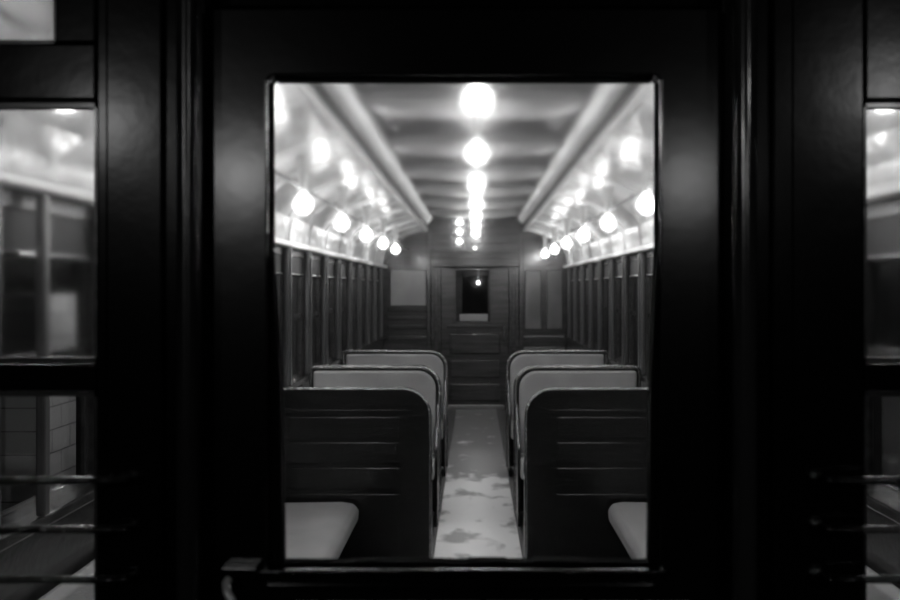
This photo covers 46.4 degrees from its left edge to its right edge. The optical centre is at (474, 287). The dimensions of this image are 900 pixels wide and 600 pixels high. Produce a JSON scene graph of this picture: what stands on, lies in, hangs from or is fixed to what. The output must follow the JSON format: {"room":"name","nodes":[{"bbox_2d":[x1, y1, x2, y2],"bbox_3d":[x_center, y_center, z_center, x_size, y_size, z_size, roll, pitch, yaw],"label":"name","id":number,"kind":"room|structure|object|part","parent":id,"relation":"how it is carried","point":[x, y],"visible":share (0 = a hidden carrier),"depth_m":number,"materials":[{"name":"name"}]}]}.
{"room":"transit interior","nodes":[
{"label":"transit interior","id":0,"kind":"room"},
{"bbox_2d":[0,397,93,599],"bbox_3d":[-1.315,0.560,9.075,0.130,2.200,15.050,0,0,0],"label":"wall","id":1,"kind":"structure","parent":0,"point":[37,554],"depth_m":3.09,"materials":[{"name":"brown wood"}]},
{"bbox_2d":[0,397,0,538],"bbox_3d":[-1.228,0.188,2.650,0.045,0.904,0.100,0,0,0],"label":"trim","id":2,"kind":"structure","parent":1,"relation":"attached to","point":[0,397],"depth_m":2.67,"materials":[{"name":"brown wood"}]},
{"bbox_2d":[36,397,49,515],"bbox_3d":[-1.214,0.188,2.950,0.028,0.903,0.040,0,0,0],"label":"trim","id":3,"kind":"structure","parent":1,"relation":"attached to","point":[42,403],"depth_m":2.93,"materials":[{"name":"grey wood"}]},
{"bbox_2d":[1,397,88,525],"bbox_3d":[-1.273,0.220,3.075,0.044,0.880,0.740,0,0,0],"label":"window","id":4,"kind":"structure","parent":1,"relation":"in","point":[23,508],"depth_m":3.40,"materials":[{"name":"black glass"}]},
{"bbox_2d":[0,485,93,552],"bbox_3d":[-1.258,0.657,7.925,0.103,0.035,12.730,0,0,0],"label":"trim","id":5,"kind":"structure","parent":1,"relation":"attached to","point":[71,502],"depth_m":3.04,"materials":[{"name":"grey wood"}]},
{"bbox_2d":[0,0,899,599],"bbox_3d":[0.000,0.260,1.525,2.800,2.800,0.050,0,0,0],"label":"wall","id":6,"kind":"structure","parent":0,"point":[847,52],"depth_m":1.50,"materials":[{"name":"black metal"}]},
{"bbox_2d":[0,0,57,43],"bbox_3d":[-0.880,-0.495,1.528,0.560,0.290,0.025,0,0,0],"label":"window","id":7,"kind":"structure","parent":6,"relation":"in","point":[21,21],"depth_m":1.53,"materials":[{"name":"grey glass"}]},
{"bbox_2d":[0,102,96,362],"bbox_3d":[-0.851,-0.080,1.528,0.619,0.377,0.025,0,0,0],"label":"window","id":8,"kind":"structure","parent":6,"relation":"in","point":[48,150],"depth_m":1.53,"materials":[{"name":"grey glass"}]},
{"bbox_2d":[0,391,96,599],"bbox_3d":[-0.851,0.429,1.528,0.619,0.561,0.025,0,0,0],"label":"window","id":9,"kind":"structure","parent":6,"relation":"in","point":[2,394],"depth_m":1.51,"materials":[{"name":"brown wood"}]},
{"bbox_2d":[0,474,137,484],"bbox_3d":[-0.609,0.269,1.480,0.276,0.024,0.041,0,0,0],"label":"bar","id":10,"kind":"object","parent":6,"relation":"attached to","point":[17,480],"visible":1,"depth_m":1.46,"materials":[{"name":"black metal"}]},
{"bbox_2d":[0,571,138,583],"bbox_3d":[-0.609,0.407,1.480,0.276,0.024,0.041,0,0,0],"label":"bar","id":11,"kind":"object","parent":6,"relation":"attached to","point":[17,579],"visible":1,"depth_m":1.46,"materials":[{"name":"black metal"}]},
{"bbox_2d":[0,522,138,533],"bbox_3d":[-0.609,0.338,1.480,0.276,0.024,0.041,0,0,0],"label":"bar","id":12,"kind":"object","parent":6,"relation":"attached to","point":[17,529],"visible":1,"depth_m":1.46,"materials":[{"name":"black metal"}]},
{"bbox_2d":[106,0,163,599],"bbox_3d":[-0.484,0.260,1.494,0.081,2.800,0.012,0,0,0],"label":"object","id":13,"kind":"object","parent":6,"relation":"attached to","point":[134,28],"visible":1,"depth_m":1.49,"materials":[{"name":"black metal"}]},
{"bbox_2d":[176,0,197,599],"bbox_3d":[-0.392,0.000,1.458,0.028,1.920,0.084,0,0,0],"label":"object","id":14,"kind":"structure","parent":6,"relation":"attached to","point":[186,10],"depth_m":1.42,"materials":[{"name":"black"}]},
{"bbox_2d":[205,8,721,599],"bbox_3d":[-0.016,0.623,1.480,0.731,2.035,0.099,0,0,0],"label":"door","id":15,"kind":"structure","parent":6,"relation":"in","point":[463,266],"depth_m":1.53,"materials":[{"name":"black metal"}]},
{"bbox_3d":[-0.336,0.448,1.451,0.025,0.101,0.040,0,0,0],"label":"handle","id":16,"kind":"part","parent":15,"relation":"part of","materials":[{"name":"grey metal"}]},
{"bbox_3d":[-0.021,0.421,1.477,0.544,0.010,0.006,0,0,0],"label":"sill moulding","id":17,"kind":"part","parent":15,"relation":"part of","materials":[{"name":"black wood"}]},
{"bbox_3d":[-0.019,0.400,1.473,0.572,0.011,0.014,0,0,0],"label":"sill moulding","id":18,"kind":"part","parent":15,"relation":"part of","materials":[{"name":"black wood"}]},
{"bbox_3d":[-0.016,0.048,1.528,0.584,0.726,0.004,0,0,0],"label":"pane","id":19,"kind":"part","parent":15,"relation":"part of","materials":[{"name":"clear glass"}]},
{"bbox_2d":[733,0,756,599],"bbox_3d":[0.368,0.000,1.457,0.032,1.920,0.086,0,0,0],"label":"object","id":20,"kind":"object","parent":6,"relation":"attached to","point":[744,11],"visible":1,"depth_m":1.42,"materials":[{"name":"grey"}]},
{"bbox_2d":[808,565,899,583],"bbox_3d":[0.576,0.407,1.480,0.201,0.024,0.041,0,0,0],"label":"bar","id":21,"kind":"object","parent":6,"relation":"attached to","point":[817,573],"visible":1,"depth_m":1.46,"materials":[{"name":"black metal"}]},
{"bbox_2d":[808,516,899,533],"bbox_3d":[0.576,0.338,1.480,0.201,0.024,0.041,0,0,0],"label":"bar","id":22,"kind":"object","parent":6,"relation":"attached to","point":[816,524],"visible":1,"depth_m":1.46,"materials":[{"name":"black metal"}]},
{"bbox_2d":[808,468,899,485],"bbox_3d":[0.576,0.269,1.480,0.201,0.024,0.041,0,0,0],"label":"bar","id":23,"kind":"object","parent":6,"relation":"attached to","point":[816,476],"visible":1,"depth_m":1.46,"materials":[{"name":"black metal"}]},
{"bbox_2d":[864,102,899,362],"bbox_3d":[0.859,-0.080,1.528,0.603,0.377,0.025,0,0,0],"label":"window","id":24,"kind":"structure","parent":6,"relation":"in","point":[881,119],"depth_m":1.53,"materials":[{"name":"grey glass"}]},
{"bbox_2d":[864,391,899,599],"bbox_3d":[0.859,0.429,1.528,0.603,0.561,0.025,0,0,0],"label":"window","id":25,"kind":"structure","parent":6,"relation":"in","point":[866,394],"depth_m":1.51,"materials":[{"name":"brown wood"}]},
{"bbox_2d":[867,507,899,588],"bbox_3d":[1.315,0.560,9.075,0.130,2.200,15.050,0,0,0],"label":"wall","id":26,"kind":"structure","parent":0,"point":[883,550],"depth_m":3.22,"materials":[{"name":"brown wood"}]},
{"bbox_2d":[867,397,899,502],"bbox_3d":[1.273,0.220,3.075,0.044,0.880,0.740,0,0,0],"label":"window","id":27,"kind":"structure","parent":26,"relation":"in","point":[891,491],"depth_m":3.40,"materials":[{"name":"black glass"}]},
{"bbox_2d":[867,487,899,524],"bbox_3d":[1.258,0.657,7.925,0.103,0.035,12.730,0,0,0],"label":"trim","id":28,"kind":"structure","parent":26,"relation":"attached to","point":[878,502],"depth_m":3.13,"materials":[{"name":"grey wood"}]},
{"bbox_3d":[0.000,1.700,9.050,2.800,0.080,15.100,0,0,0],"label":"floor","id":29,"kind":"structure","parent":0,"visible":0},
{"bbox_2d":[38,560,93,599],"bbox_3d":[-0.943,1.259,3.785,0.574,0.802,4.330,0,0,0],"label":"bench","id":30,"kind":"object","parent":29,"relation":"on","point":[61,591],"visible":0.02,"depth_m":3.07,"materials":[{"name":"wicker"}]},
{"bbox_2d":[867,566,899,599],"bbox_3d":[0.992,1.259,3.785,0.482,0.801,4.330,0,0,0],"label":"bench","id":31,"kind":"object","parent":29,"relation":"on","point":[874,591],"visible":0.02,"depth_m":3.06,"materials":[{"name":"wicker"}]},
{"label":"outside","id":32,"kind":"structure","parent":0,"visible":0},
{"bbox_2d":[1,397,75,510],"bbox_3d":[-2.700,0.900,6.510,0.400,1.720,0.780,0,0,0],"label":"wall","id":33,"kind":"structure","parent":32,"point":[18,414],"depth_m":6.12,"materials":[{"name":"tile"}]}
]}

